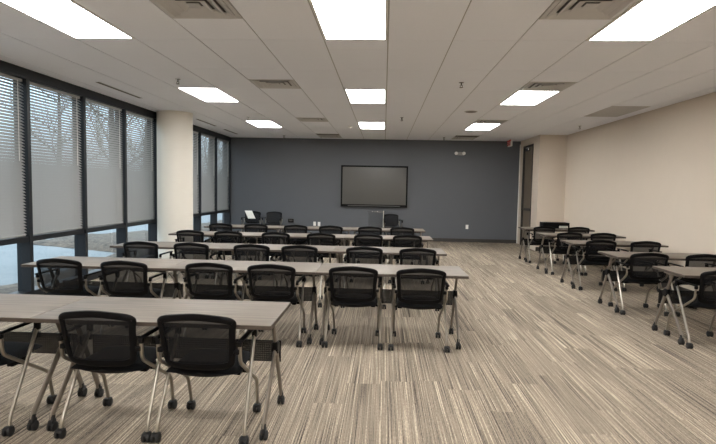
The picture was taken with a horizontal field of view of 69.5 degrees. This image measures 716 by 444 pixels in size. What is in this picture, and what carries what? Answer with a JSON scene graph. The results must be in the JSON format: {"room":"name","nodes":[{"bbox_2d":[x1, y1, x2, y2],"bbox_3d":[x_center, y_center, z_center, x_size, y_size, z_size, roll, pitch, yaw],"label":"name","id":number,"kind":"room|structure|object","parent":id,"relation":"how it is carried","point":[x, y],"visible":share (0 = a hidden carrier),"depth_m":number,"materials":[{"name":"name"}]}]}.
{"room":"training room","nodes":[
{"label":"training room","id":0,"kind":"room"},
{"bbox_2d":[156,110,192,258],"bbox_3d":[-3.611,-0.694,10.191,0.670,2.899,0.670,1,4,3],"label":"column","id":1,"kind":"structure","parent":0,"point":[174,128],"depth_m":9.90,"materials":[{"name":"white paint"}]},
{"bbox_2d":[210,133,230,223],"bbox_3d":[-3.835,-0.984,14.436,0.175,2.914,1.286,1,4,3],"label":"window","id":2,"kind":"structure","parent":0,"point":[227,213],"depth_m":14.39,"materials":[{"name":"brown metal"}]},
{"bbox_2d":[201,133,214,212],"bbox_3d":[-3.862,-1.232,13.195,0.059,1.959,1.139,1,4,3],"label":"window blind","id":3,"kind":"object","parent":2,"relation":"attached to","point":[207,186],"visible":0.98,"depth_m":13.22,"materials":[{"name":"grey fabric"}]},
{"bbox_2d":[217,138,228,210],"bbox_3d":[-3.801,-1.310,14.410,0.059,1.959,1.139,1,4,3],"label":"window blind","id":4,"kind":"object","parent":2,"relation":"attached to","point":[222,177],"visible":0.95,"depth_m":14.46,"materials":[{"name":"grey fabric"}]},
{"bbox_2d":[0,239,715,443],"bbox_3d":[0.335,1.198,5.529,9.620,0.120,19.300,1,4,3],"label":"floor","id":5,"kind":"structure","parent":0,"point":[539,360],"depth_m":4.05,"materials":[{"name":"brown carpet"}]},
{"bbox_2d":[0,60,30,293],"bbox_3d":[-4.265,-0.432,5.897,0.175,2.914,1.219,1,4,3],"label":"window","id":6,"kind":"structure","parent":5,"relation":"on","point":[7,68],"depth_m":6.24,"materials":[{"name":"brown metal"}]},
{"bbox_2d":[0,322,56,436],"bbox_3d":[-2.294,0.847,3.211,0.565,0.786,0.580,1,4,3],"label":"chair","id":7,"kind":"object","parent":5,"relation":"on","point":[12,354],"visible":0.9,"depth_m":3.17,"materials":[{"name":"black plastic"}]},
{"bbox_2d":[0,294,88,430],"bbox_3d":[-2.581,0.871,3.339,1.403,0.710,0.636,1,4,3],"label":"table","id":8,"kind":"object","parent":5,"relation":"on","point":[13,307],"visible":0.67,"depth_m":3.37,"materials":[{"name":"grey laminate"}]},
{"bbox_2d":[13,69,84,294],"bbox_3d":[-4.204,-0.511,7.112,0.175,2.914,1.219,1,4,3],"label":"window","id":9,"kind":"structure","parent":5,"relation":"on","point":[25,252],"depth_m":6.56,"materials":[{"name":"brown metal"}]},
{"bbox_2d":[0,72,26,239],"bbox_3d":[-4.230,-0.761,5.904,0.059,1.959,1.139,1,4,3],"label":"window blind","id":10,"kind":"object","parent":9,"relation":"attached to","point":[12,206],"visible":1,"depth_m":6.27,"materials":[{"name":"white plastic"}]},
{"bbox_2d":[30,82,82,234],"bbox_3d":[-4.169,-0.840,7.119,0.059,1.959,1.139,1,4,3],"label":"window blind","id":11,"kind":"object","parent":9,"relation":"attached to","point":[56,189],"visible":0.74,"depth_m":7.09,"materials":[{"name":"grey fabric"}]},
{"bbox_2d":[35,258,104,331],"bbox_3d":[-2.806,0.712,5.117,0.565,0.786,0.580,1,4,4],"label":"chair","id":12,"kind":"object","parent":5,"relation":"on","point":[57,276],"visible":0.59,"depth_m":4.87,"materials":[{"name":"black fabric"}]},
{"bbox_2d":[72,88,124,280],"bbox_3d":[-4.143,-0.589,8.327,0.175,2.914,1.219,1,4,3],"label":"window","id":13,"kind":"structure","parent":5,"relation":"on","point":[80,240],"depth_m":7.77,"materials":[{"name":"brown metal"}]},
{"bbox_2d":[86,99,123,227],"bbox_3d":[-4.107,-0.918,8.335,0.059,1.959,1.139,1,4,3],"label":"window blind","id":14,"kind":"object","parent":13,"relation":"attached to","point":[104,192],"visible":0.98,"depth_m":8.33,"materials":[{"name":"grey fabric"}]},
{"bbox_2d":[21,256,189,331],"bbox_3d":[-2.490,0.750,5.203,1.403,0.710,0.636,1,4,3],"label":"table","id":15,"kind":"object","parent":5,"relation":"on","point":[174,290],"visible":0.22,"depth_m":5.28,"materials":[{"name":"grey laminate"}]},
{"bbox_2d":[54,310,177,442],"bbox_3d":[-1.466,0.865,3.170,0.565,0.786,0.580,1,4,3],"label":"chair","id":16,"kind":"object","parent":5,"relation":"on","point":[101,342],"visible":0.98,"depth_m":2.94,"materials":[{"name":"black fabric"}]},
{"bbox_2d":[98,260,166,335],"bbox_3d":[-2.171,0.728,5.057,0.565,0.786,0.580,1,4,3],"label":"chair","id":17,"kind":"object","parent":5,"relation":"on","point":[120,278],"visible":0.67,"depth_m":4.81,"materials":[{"name":"black fabric"}]},
{"bbox_2d":[115,102,155,257],"bbox_3d":[-4.082,-0.667,9.543,0.175,2.914,1.219,1,4,3],"label":"window","id":18,"kind":"structure","parent":5,"relation":"on","point":[121,233],"depth_m":8.98,"materials":[{"name":"brown metal"}]},
{"bbox_2d":[126,111,154,222],"bbox_3d":[-4.046,-0.997,9.550,0.059,1.959,1.139,1,4,3],"label":"window blind","id":19,"kind":"object","parent":18,"relation":"attached to","point":[140,196],"visible":0.98,"depth_m":9.56,"materials":[{"name":"white plastic"}]},
{"bbox_2d":[121,241,174,297],"bbox_3d":[-2.699,0.612,6.682,0.565,0.786,0.580,1,4,3],"label":"chair","id":20,"kind":"object","parent":5,"relation":"on","point":[135,249],"visible":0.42,"depth_m":6.42,"materials":[{"name":"black fabric"}]},
{"bbox_2d":[147,119,156,240],"bbox_3d":[-4.020,-0.746,10.758,0.175,2.914,1.219,1,4,3],"label":"window","id":21,"kind":"structure","parent":5,"relation":"on","point":[152,228],"depth_m":10.14,"materials":[{"name":"brown metal"}]},
{"bbox_2d":[29,296,290,440],"bbox_3d":[-1.179,0.901,3.270,1.403,0.710,0.636,1,4,3],"label":"table","id":22,"kind":"object","parent":5,"relation":"on","point":[248,315],"visible":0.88,"depth_m":3.26,"materials":[{"name":"grey laminate"}]},
{"bbox_2d":[110,241,233,259],"bbox_3d":[-2.415,0.647,6.798,1.403,0.710,0.636,1,4,3],"label":"table","id":23,"kind":"object","parent":5,"relation":"on","point":[161,245],"visible":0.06,"depth_m":6.74,"materials":[{"name":"laminate"}]},
{"bbox_2d":[173,230,213,276],"bbox_3d":[-2.659,0.497,8.451,0.565,0.786,0.580,1,4,3],"label":"chair","id":24,"kind":"object","parent":5,"relation":"on","point":[182,235],"visible":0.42,"depth_m":8.18,"materials":[{"name":"fabric"}]},
{"bbox_2d":[172,242,220,297],"bbox_3d":[-2.060,0.625,6.658,0.565,0.786,0.580,1,4,4],"label":"chair","id":25,"kind":"object","parent":5,"relation":"on","point":[188,250],"visible":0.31,"depth_m":6.39,"materials":[{"name":"black fabric"}]},
{"bbox_2d":[193,125,199,216],"bbox_3d":[-3.959,-0.825,11.973,0.175,2.914,1.219,1,4,3],"label":"window","id":26,"kind":"structure","parent":5,"relation":"on","point":[195,128],"depth_m":12.30,"materials":[{"name":"brown metal"}]},
{"bbox_2d":[193,127,216,242],"bbox_3d":[-3.898,-0.903,13.188,0.175,2.914,1.219,1,4,3],"label":"window","id":27,"kind":"structure","parent":5,"relation":"on","point":[196,220],"depth_m":12.62,"materials":[{"name":"brown metal"}]},
{"bbox_2d":[193,131,198,213],"bbox_3d":[-3.923,-1.153,11.980,0.059,1.959,1.139,1,4,3],"label":"window blind","id":28,"kind":"object","parent":27,"relation":"attached to","point":[195,173],"visible":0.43,"depth_m":12.39,"materials":[{"name":"fabric"}]},
{"bbox_2d":[150,314,261,443],"bbox_3d":[-0.896,0.877,3.142,0.565,0.786,0.580,1,4,3],"label":"chair","id":29,"kind":"object","parent":5,"relation":"on","point":[197,345],"visible":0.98,"depth_m":2.91,"materials":[{"name":"black fabric"}]},
{"bbox_2d":[183,262,246,338],"bbox_3d":[-1.369,0.745,5.031,0.565,0.786,0.580,1,4,4],"label":"chair","id":30,"kind":"object","parent":5,"relation":"on","point":[206,281],"visible":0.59,"depth_m":4.79,"materials":[{"name":"black fabric"}]},
{"bbox_2d":[168,231,263,254],"bbox_3d":[-2.321,0.534,8.551,1.403,0.710,0.636,1,4,3],"label":"table","id":31,"kind":"object","parent":5,"relation":"on","point":[206,233],"visible":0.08,"depth_m":8.52,"materials":[{"name":"grey laminate"}]},
{"bbox_2d":[209,223,238,259],"bbox_3d":[-2.608,0.392,10.062,0.565,0.786,0.580,1,4,2],"label":"chair","id":32,"kind":"object","parent":5,"relation":"on","point":[215,226],"visible":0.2,"depth_m":9.78,"materials":[{"name":"fabric"}]},
{"bbox_2d":[213,231,249,259],"bbox_3d":[-2.046,0.511,8.412,0.565,0.786,0.580,1,4,2],"label":"chair","id":33,"kind":"object","parent":5,"relation":"on","point":[220,236],"visible":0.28,"depth_m":8.15,"materials":[{"name":"fabric"}]},
{"bbox_2d":[204,224,280,260],"bbox_3d":[-2.235,0.430,10.166,1.403,0.710,0.636,1,4,3],"label":"table","id":34,"kind":"object","parent":5,"relation":"on","point":[270,227],"visible":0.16,"depth_m":10.12,"materials":[{"name":"grey laminate"}]},
{"bbox_2d":[166,259,322,344],"bbox_3d":[-1.087,0.781,5.134,1.403,0.710,0.636,1,4,3],"label":"table","id":35,"kind":"object","parent":5,"relation":"on","point":[304,268],"visible":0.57,"depth_m":5.19,"materials":[{"name":"grey laminate"}]},
{"bbox_2d":[241,211,261,231],"bbox_3d":[-2.990,0.098,14.440,0.565,0.786,0.580,1,4,0],"label":"chair","id":36,"kind":"object","parent":5,"relation":"on","point":[257,215],"visible":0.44,"depth_m":14.65,"materials":[{"name":"fabric"}]},
{"bbox_2d":[245,211,254,218],"bbox_3d":[-3.026,-0.207,14.474,0.330,0.220,0.083,1,4,3],"label":"paper sheet","id":37,"kind":"object","parent":36,"relation":"on","point":[250,215],"visible":1,"depth_m":14.47,"materials":[{"name":"paper"}]},
{"bbox_2d":[231,244,277,284],"bbox_3d":[-1.308,0.642,6.611,0.565,0.786,0.580,1,4,2],"label":"chair","id":38,"kind":"object","parent":5,"relation":"on","point":[243,252],"visible":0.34,"depth_m":6.34,"materials":[{"name":"black fabric"}]},
{"bbox_2d":[243,224,273,260],"bbox_3d":[-1.933,0.405,10.052,0.565,0.786,0.580,1,4,2],"label":"chair","id":39,"kind":"object","parent":5,"relation":"on","point":[248,227],"visible":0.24,"depth_m":9.78,"materials":[{"name":"fabric"}]},
{"bbox_2d":[262,211,282,231],"bbox_3d":[-2.405,0.110,14.431,0.565,0.786,0.580,1,4,5],"label":"chair","id":40,"kind":"object","parent":5,"relation":"on","point":[273,218],"visible":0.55,"depth_m":14.64,"materials":[{"name":"fabric"}]},
{"bbox_2d":[244,264,306,346],"bbox_3d":[-0.787,0.757,5.005,0.565,0.786,0.580,1,4,4],"label":"chair","id":41,"kind":"object","parent":5,"relation":"on","point":[267,282],"visible":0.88,"depth_m":4.77,"materials":[{"name":"black fabric"}]},
{"bbox_2d":[220,243,335,284],"bbox_3d":[-1.012,0.678,6.729,1.403,0.710,0.636,1,4,3],"label":"table","id":42,"kind":"object","parent":5,"relation":"on","point":[273,247],"visible":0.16,"depth_m":6.67,"materials":[{"name":"grey laminate"}]},
{"bbox_2d":[260,232,295,256],"bbox_3d":[-1.285,0.527,8.369,0.565,0.786,0.580,1,4,4],"label":"chair","id":43,"kind":"object","parent":5,"relation":"on","point":[268,237],"visible":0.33,"depth_m":8.10,"materials":[{"name":"fabric"}]},
{"bbox_2d":[282,225,311,244],"bbox_3d":[-1.171,0.423,10.003,0.565,0.786,0.580,1,4,3],"label":"chair","id":44,"kind":"object","parent":5,"relation":"on","point":[288,228],"visible":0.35,"depth_m":9.73,"materials":[{"name":"black plastic"}]},
{"bbox_2d":[255,232,345,262],"bbox_3d":[-0.918,0.565,8.483,1.403,0.710,0.636,1,4,3],"label":"table","id":45,"kind":"object","parent":5,"relation":"on","point":[292,235],"visible":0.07,"depth_m":8.44,"materials":[{"name":"grey laminate"}]},
{"bbox_2d":[279,245,322,307],"bbox_3d":[-0.718,0.654,6.596,0.565,0.786,0.580,1,4,2],"label":"chair","id":46,"kind":"object","parent":5,"relation":"on","point":[292,253],"visible":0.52,"depth_m":6.33,"materials":[{"name":"black fabric"}]},
{"bbox_2d":[277,226,351,245],"bbox_3d":[-0.832,0.461,10.097,1.403,0.710,0.636,1,4,3],"label":"table","id":47,"kind":"object","parent":5,"relation":"on","point":[310,228],"visible":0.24,"depth_m":10.05,"materials":[{"name":"grey laminate"}]},
{"bbox_2d":[305,233,338,280],"bbox_3d":[-0.573,0.542,8.347,0.565,0.786,0.580,1,4,3],"label":"chair","id":48,"kind":"object","parent":5,"relation":"on","point":[326,239],"visible":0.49,"depth_m":8.08,"materials":[{"name":"black fabric"}]},
{"bbox_2d":[317,225,345,262],"bbox_3d":[-0.504,0.437,9.975,0.565,0.786,0.580,1,4,3],"label":"chair","id":49,"kind":"object","parent":5,"relation":"on","point":[330,229],"visible":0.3,"depth_m":9.70,"materials":[{"name":"black plastic"}]},
{"bbox_2d":[322,266,382,349],"bbox_3d":[-0.033,0.774,4.963,0.565,0.786,0.580,1,4,4],"label":"chair","id":50,"kind":"object","parent":5,"relation":"on","point":[350,286],"visible":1,"depth_m":4.73,"materials":[{"name":"black fabric"}]},
{"bbox_2d":[341,246,385,308],"bbox_3d":[0.083,0.670,6.579,0.565,0.786,0.580,1,4,3],"label":"chair","id":51,"kind":"object","parent":5,"relation":"on","point":[362,254],"visible":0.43,"depth_m":6.31,"materials":[{"name":"black fabric"}]},
{"bbox_2d":[352,234,385,282],"bbox_3d":[0.168,0.558,8.319,0.565,0.786,0.580,1,4,2],"label":"chair","id":52,"kind":"object","parent":5,"relation":"on","point":[369,240],"visible":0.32,"depth_m":8.05,"materials":[{"name":"black plastic"}]},
{"bbox_2d":[356,226,383,246],"bbox_3d":[0.228,0.454,9.923,0.565,0.786,0.580,1,4,2],"label":"chair","id":53,"kind":"object","parent":5,"relation":"on","point":[367,229],"visible":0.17,"depth_m":9.64,"materials":[{"name":"fabric"}]},
{"bbox_2d":[351,227,424,246],"bbox_3d":[0.571,0.491,10.028,1.403,0.710,0.636,1,4,3],"label":"table","id":54,"kind":"object","parent":5,"relation":"on","point":[355,229],"visible":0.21,"depth_m":9.98,"materials":[{"name":"laminate"}]},
{"bbox_2d":[344,234,432,258],"bbox_3d":[0.485,0.595,8.414,1.403,0.710,0.636,1,4,3],"label":"table","id":55,"kind":"object","parent":5,"relation":"on","point":[349,237],"visible":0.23,"depth_m":8.39,"materials":[{"name":"laminate"}]},
{"bbox_2d":[332,246,446,309],"bbox_3d":[0.391,0.708,6.660,1.403,0.710,0.636,1,4,3],"label":"table","id":56,"kind":"object","parent":5,"relation":"on","point":[338,249],"visible":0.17,"depth_m":6.62,"materials":[{"name":"grey laminate"}]},
{"bbox_2d":[315,263,468,349],"bbox_3d":[0.316,0.811,5.065,1.403,0.710,0.636,1,4,3],"label":"table","id":57,"kind":"object","parent":5,"relation":"on","point":[384,270],"visible":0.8,"depth_m":5.11,"materials":[{"name":"grey laminate"}]},
{"bbox_2d":[382,214,402,234],"bbox_3d":[0.965,0.179,14.332,0.565,0.786,0.580,0,4,-11],"label":"chair","id":58,"kind":"object","parent":5,"relation":"on","point":[391,220],"visible":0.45,"depth_m":14.55,"materials":[{"name":"fabric"}]},
{"bbox_2d":[387,227,415,263],"bbox_3d":[0.834,0.466,9.905,0.565,0.786,0.580,1,4,3],"label":"chair","id":59,"kind":"object","parent":5,"relation":"on","point":[396,230],"visible":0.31,"depth_m":9.63,"materials":[{"name":"fabric"}]},
{"bbox_2d":[388,235,423,282],"bbox_3d":[0.778,0.570,8.298,0.565,0.786,0.580,1,4,4],"label":"chair","id":60,"kind":"object","parent":5,"relation":"on","point":[411,241],"visible":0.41,"depth_m":8.03,"materials":[{"name":"fabric"}]},
{"bbox_2d":[395,248,438,310],"bbox_3d":[0.731,0.686,6.518,0.565,0.786,0.580,1,4,3],"label":"chair","id":61,"kind":"object","parent":5,"relation":"on","point":[410,256],"visible":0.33,"depth_m":6.25,"materials":[{"name":"black fabric"}]},
{"bbox_2d":[388,268,449,352],"bbox_3d":[0.578,0.788,4.921,0.565,0.786,0.580,1,4,3],"label":"chair","id":62,"kind":"object","parent":5,"relation":"on","point":[417,288],"visible":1,"depth_m":4.69,"materials":[{"name":"black fabric"}]},
{"bbox_2d":[524,226,556,263],"bbox_3d":[3.841,0.458,10.879,0.565,0.786,0.580,1,4,2],"label":"chair","id":63,"kind":"object","parent":5,"relation":"on","point":[537,238],"visible":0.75,"depth_m":10.66,"materials":[{"name":"fabric"}]},
{"bbox_2d":[518,227,594,261],"bbox_3d":[4.195,0.493,11.019,1.403,0.710,0.636,1,4,3],"label":"table","id":64,"kind":"object","parent":5,"relation":"on","point":[524,242],"visible":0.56,"depth_m":11.06,"materials":[{"name":"grey plastic"}]},
{"bbox_2d":[540,222,569,228],"bbox_3d":[4.223,0.069,11.095,0.550,0.128,0.289,1,4,3],"label":"equipment case","id":65,"kind":"object","parent":64,"relation":"on","point":[561,225],"visible":0.82,"depth_m":10.96,"materials":[{"name":"black plastic"}]},
{"bbox_2d":[544,232,582,275],"bbox_3d":[3.761,0.552,9.422,0.565,0.786,0.580,1,4,2],"label":"chair","id":66,"kind":"object","parent":5,"relation":"on","point":[562,248],"visible":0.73,"depth_m":9.20,"materials":[{"name":"black plastic"}]},
{"bbox_2d":[556,227,589,263],"bbox_3d":[4.532,0.472,10.857,0.565,0.786,0.580,1,4,1],"label":"chair","id":67,"kind":"object","parent":5,"relation":"on","point":[584,230],"visible":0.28,"depth_m":10.58,"materials":[{"name":"fabric"}]},
{"bbox_2d":[536,232,625,273],"bbox_3d":[4.081,0.587,9.556,1.403,0.710,0.636,1,4,3],"label":"table","id":68,"kind":"object","parent":5,"relation":"on","point":[542,249],"visible":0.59,"depth_m":9.63,"materials":[{"name":"laminate"}]},
{"bbox_2d":[570,240,617,290],"bbox_3d":[3.671,0.642,8.026,0.565,0.786,0.580,1,4,3],"label":"chair","id":69,"kind":"object","parent":5,"relation":"on","point":[592,257],"visible":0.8,"depth_m":7.80,"materials":[{"name":"black fabric"}]},
{"bbox_2d":[577,233,615,275],"bbox_3d":[4.355,0.564,9.403,0.565,0.786,0.580,1,4,3],"label":"chair","id":70,"kind":"object","parent":5,"relation":"on","point":[596,236],"visible":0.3,"depth_m":9.13,"materials":[{"name":"fabric"}]},
{"bbox_2d":[560,240,668,289],"bbox_3d":[3.990,0.677,8.152,1.403,0.710,0.637,1,4,3],"label":"table","id":71,"kind":"object","parent":5,"relation":"on","point":[568,259],"visible":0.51,"depth_m":8.23,"materials":[{"name":"grey laminate"}]},
{"bbox_2d":[612,241,661,291],"bbox_3d":[4.317,0.656,7.991,0.565,0.786,0.580,1,4,2],"label":"chair","id":72,"kind":"object","parent":5,"relation":"on","point":[640,246],"visible":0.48,"depth_m":7.72,"materials":[{"name":"black fabric"}]},
{"bbox_2d":[608,253,668,315],"bbox_3d":[3.526,0.741,6.477,0.565,0.786,0.580,1,4,4],"label":"chair","id":73,"kind":"object","parent":5,"relation":"on","point":[641,271],"visible":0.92,"depth_m":6.25,"materials":[{"name":"black fabric"}]},
{"bbox_2d":[598,251,699,312],"bbox_3d":[3.893,0.777,6.608,1.403,0.710,0.636,1,4,3],"label":"table","id":74,"kind":"object","parent":5,"relation":"on","point":[609,275],"visible":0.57,"depth_m":6.70,"materials":[{"name":"grey plastic"}]},
{"bbox_2d":[652,266,715,344],"bbox_3d":[3.865,0.863,5.281,1.403,0.710,0.637,1,4,3],"label":"table","id":75,"kind":"object","parent":5,"relation":"on","point":[666,295],"visible":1,"depth_m":5.38,"materials":[{"name":"grey laminate"}]},
{"bbox_2d":[657,254,715,316],"bbox_3d":[4.162,0.754,6.449,0.565,0.786,0.580,1,4,2],"label":"chair","id":76,"kind":"object","parent":5,"relation":"on","point":[698,260],"visible":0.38,"depth_m":6.19,"materials":[{"name":"black fabric"}]},
{"bbox_2d":[663,271,715,348],"bbox_3d":[3.476,0.827,5.149,0.565,0.786,0.580,1,4,2],"label":"chair","id":77,"kind":"object","parent":5,"relation":"on","point":[706,298],"visible":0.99,"depth_m":4.98,"materials":[{"name":"black plastic"}]},
{"bbox_2d":[0,0,715,140],"bbox_3d":[0.315,-1.759,5.339,8.958,0.015,18.893,1,4,3],"label":"ceiling","id":78,"kind":"structure","parent":0,"point":[679,65],"depth_m":5.88,"materials":[{"name":"white tile"}]},
{"bbox_2d":[0,0,134,38],"bbox_3d":[-2.486,-1.751,4.412,0.598,0.022,1.207,1,4,3],"label":"recessed light","id":79,"kind":"object","parent":78,"relation":"in","point":[69,17],"visible":0.9,"depth_m":4.42,"materials":[{"name":"white plastic"}]},
{"bbox_2d":[96,82,140,97],"bbox_3d":[-3.580,-1.981,7.794,0.060,0.006,1.286,1,4,3],"label":"ceiling vent","id":80,"kind":"object","parent":78,"relation":"in","point":[96,82],"visible":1,"depth_m":7.68,"materials":[{"name":"black plastic"}]},
{"bbox_2d":[150,0,241,18],"bbox_3d":[-1.284,-1.707,4.049,0.598,0.039,0.598,1,4,3],"label":"ceiling vent","id":81,"kind":"object","parent":78,"relation":"in","point":[176,9],"visible":0.98,"depth_m":4.13,"materials":[{"name":"white metal"}]},
{"bbox_2d":[178,88,239,101],"bbox_3d":[-2.302,-1.987,8.058,0.598,0.022,1.207,1,4,3],"label":"recessed light","id":82,"kind":"object","parent":78,"relation":"in","point":[204,94],"visible":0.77,"depth_m":8.02,"materials":[{"name":"white plastic"}]},
{"bbox_2d":[246,121,282,127],"bbox_3d":[-2.118,-2.222,11.703,0.598,0.022,1.207,1,4,3],"label":"recessed light","id":83,"kind":"object","parent":78,"relation":"in","point":[260,124],"visible":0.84,"depth_m":11.73,"materials":[{"name":"white plastic"}]},
{"bbox_2d":[248,79,300,88],"bbox_3d":[-1.131,-1.903,7.086,0.598,0.039,0.598,1,4,3],"label":"ceiling vent","id":84,"kind":"object","parent":78,"relation":"in","point":[260,83],"visible":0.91,"depth_m":7.09,"materials":[{"name":"metal"}]},
{"bbox_2d":[297,118,327,121],"bbox_3d":[-0.947,-2.138,10.732,0.598,0.039,0.598,1,4,3],"label":"ceiling vent","id":85,"kind":"object","parent":78,"relation":"in","point":[299,119],"visible":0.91,"depth_m":10.79,"materials":[{"name":"metal"}]},
{"bbox_2d":[318,134,341,137],"bbox_3d":[-0.774,-2.360,14.159,0.598,0.039,0.598,1,4,3],"label":"ceiling vent","id":86,"kind":"object","parent":78,"relation":"in","point":[319,135],"visible":0.96,"depth_m":13.98,"materials":[{"name":"metal"}]},
{"bbox_2d":[309,0,387,39],"bbox_3d":[-0.051,-1.698,4.293,0.598,0.022,1.207,1,4,3],"label":"recessed light","id":87,"kind":"object","parent":78,"relation":"in","point":[336,19],"visible":0.98,"depth_m":4.30,"materials":[{"name":"white plastic"}]},
{"bbox_2d":[76,0,649,139],"bbox_3d":[0.391,-1.797,5.332,9.620,0.084,18.900,1,4,3],"label":"trim","id":88,"kind":"structure","parent":78,"relation":"attached to","point":[228,0],"depth_m":5.43,"materials":[{"name":"white metal"}]},
{"bbox_2d":[344,89,385,103],"bbox_3d":[0.133,-1.934,7.938,0.598,0.022,1.207,1,4,3],"label":"recessed light","id":89,"kind":"object","parent":78,"relation":"in","point":[372,96],"visible":0.87,"depth_m":7.86,"materials":[{"name":"white plastic"}]},
{"bbox_2d":[358,122,385,128],"bbox_3d":[0.317,-2.169,11.584,0.598,0.022,1.207,1,4,3],"label":"recessed light","id":90,"kind":"object","parent":78,"relation":"in","point":[363,125],"visible":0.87,"depth_m":11.55,"materials":[{"name":"white plastic"}]},
{"bbox_2d":[452,136,476,139],"bbox_3d":[2.879,-2.280,13.980,0.598,0.039,0.598,1,4,3],"label":"ceiling vent","id":91,"kind":"object","parent":78,"relation":"in","point":[455,137],"visible":0.98,"depth_m":13.81,"materials":[{"name":"metal"}]},
{"bbox_2d":[464,124,500,129],"bbox_3d":[2.752,-2.116,11.464,0.598,0.022,1.207,1,4,3],"label":"recessed light","id":92,"kind":"object","parent":78,"relation":"in","point":[472,126],"visible":0.83,"depth_m":11.40,"materials":[{"name":"white plastic"}]},
{"bbox_2d":[473,120,507,123],"bbox_3d":[2.706,-2.059,10.553,0.598,0.039,0.598,1,4,3],"label":"ceiling vent","id":93,"kind":"object","parent":78,"relation":"in","point":[477,121],"visible":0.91,"depth_m":10.59,"materials":[{"name":"metal"}]},
{"bbox_2d":[507,139,512,146],"bbox_3d":[4.165,-2.160,14.123,0.100,0.190,0.406,1,4,3],"label":"exit sign","id":94,"kind":"object","parent":78,"relation":"hanging from","point":[510,141],"visible":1,"depth_m":14.06,"materials":[{"name":"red plastic"}]},
{"bbox_2d":[499,91,560,104],"bbox_3d":[2.568,-1.881,7.819,0.598,0.022,1.207,1,4,3],"label":"recessed light","id":95,"kind":"object","parent":78,"relation":"in","point":[519,97],"visible":0.79,"depth_m":7.76,"materials":[{"name":"white plastic"}]},
{"bbox_2d":[518,82,576,90],"bbox_3d":[2.522,-1.824,6.907,0.598,0.039,0.598,1,4,3],"label":"ceiling vent","id":96,"kind":"object","parent":78,"relation":"in","point":[530,86],"visible":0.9,"depth_m":6.92,"materials":[{"name":"metal"}]},
{"bbox_2d":[539,0,639,19],"bbox_3d":[1.760,-1.641,3.900,0.598,0.039,0.598,1,4,3],"label":"ceiling vent","id":97,"kind":"object","parent":78,"relation":"in","point":[559,9],"visible":0.98,"depth_m":3.98,"materials":[{"name":"white metal"}]},
{"bbox_2d":[584,106,650,116],"bbox_3d":[4.455,-1.920,8.945,0.598,0.022,1.207,1,4,3],"label":"ceiling vent","id":98,"kind":"object","parent":78,"relation":"in","point":[613,111],"visible":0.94,"depth_m":8.90,"materials":[{"name":"metal"}]},
{"bbox_2d":[586,0,715,40],"bbox_3d":[2.384,-1.646,4.174,0.598,0.022,1.207,1,4,3],"label":"recessed light","id":99,"kind":"object","parent":78,"relation":"in","point":[646,20],"visible":0.93,"depth_m":4.18,"materials":[{"name":"white plastic"}]},
{"bbox_2d":[222,137,520,239],"bbox_3d":[0.844,-0.970,14.945,9.620,2.994,0.200,1,4,3],"label":"wall","id":100,"kind":"structure","parent":0,"point":[299,179],"depth_m":14.84,"materials":[{"name":"grey paint"}]},
{"bbox_2d":[341,165,407,207],"bbox_3d":[0.465,-1.019,14.807,1.910,1.185,0.102,1,4,3],"label":"wall screen","id":101,"kind":"object","parent":100,"relation":"attached to","point":[361,185],"visible":1,"depth_m":14.77,"materials":[{"name":"black plastic"}]},
{"bbox_2d":[432,238,515,242],"bbox_3d":[0.403,0.471,14.954,8.300,0.100,0.012,1,4,3],"label":"baseboard","id":102,"kind":"structure","parent":100,"relation":"attached to","point":[434,239],"depth_m":14.80,"materials":[{"name":"plastic"}]},
{"bbox_2d":[516,145,520,242],"bbox_3d":[4.560,-0.786,14.658,0.021,2.800,0.021,1,4,3],"label":"trim","id":103,"kind":"structure","parent":100,"relation":"attached to","point":[520,145],"depth_m":14.64,"materials":[{"name":"metal"}]},
{"bbox_2d":[517,135,567,250],"bbox_3d":[4.963,-0.816,13.744,0.870,2.994,1.800,1,4,3],"label":"wall","id":104,"kind":"structure","parent":0,"point":[550,151],"depth_m":12.86,"materials":[{"name":"white paint"}]},
{"bbox_2d":[520,144,533,248],"bbox_3d":[4.571,-0.693,13.862,0.120,2.720,0.940,1,4,3],"label":"door","id":105,"kind":"structure","parent":104,"relation":"in","point":[527,172],"depth_m":13.97,"materials":[{"name":"wood"}]},
{"bbox_2d":[564,92,715,290],"bbox_3d":[4.822,-0.200,4.309,0.200,2.994,17.100,1,4,3],"label":"wall","id":106,"kind":"structure","parent":0,"point":[650,175],"depth_m":8.68,"materials":[{"name":"white paint"}]},
{"label":"outside","id":107,"kind":"structure","parent":0,"visible":0},
{"bbox_2d":[0,213,221,285],"bbox_3d":[-46.066,-0.965,27.345,85.280,0.130,130.000,1,4,3],"label":"ground","id":108,"kind":"structure","parent":107,"point":[8,253],"depth_m":11.73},
{"bbox_2d":[1,84,141,159],"bbox_3d":[-18.245,-5.827,31.783,7.152,10.098,7.293,4,5,40],"label":"bare tree","id":109,"kind":"object","parent":108,"relation":"on","point":[8,84],"visible":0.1,"depth_m":31.69,"materials":[{"name":"grey plant"}]},
{"bbox_2d":[68,98,143,165],"bbox_3d":[-10.085,-4.464,21.741,5.649,9.000,6.875,-3,5,-45],"label":"bare tree","id":110,"kind":"object","parent":108,"relation":"on","point":[68,98],"visible":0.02,"depth_m":21.34,"materials":[{"name":"grey plant"}]},
{"bbox_2d":[0,220,221,293],"bbox_3d":[-6.611,0.533,13.412,4.973,0.200,30.000,1,4,3],"label":"ground","id":111,"kind":"structure","parent":108,"relation":"on","point":[96,242],"depth_m":13.28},
{"bbox_2d":[104,113,145,162],"bbox_3d":[-11.216,-3.575,27.040,3.973,6.485,4.830,3,4,25],"label":"bare tree","id":112,"kind":"object","parent":108,"relation":"on","point":[104,113],"visible":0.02,"depth_m":26.54,"materials":[{"name":"grey plant"}]},
{"bbox_2d":[202,136,220,171],"bbox_3d":[-9.931,-4.326,35.177,4.222,6.977,4.980,4,5,35],"label":"bare tree","id":113,"kind":"object","parent":108,"relation":"on","point":[205,136],"visible":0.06,"depth_m":35.24,"materials":[{"name":"grey plant"}]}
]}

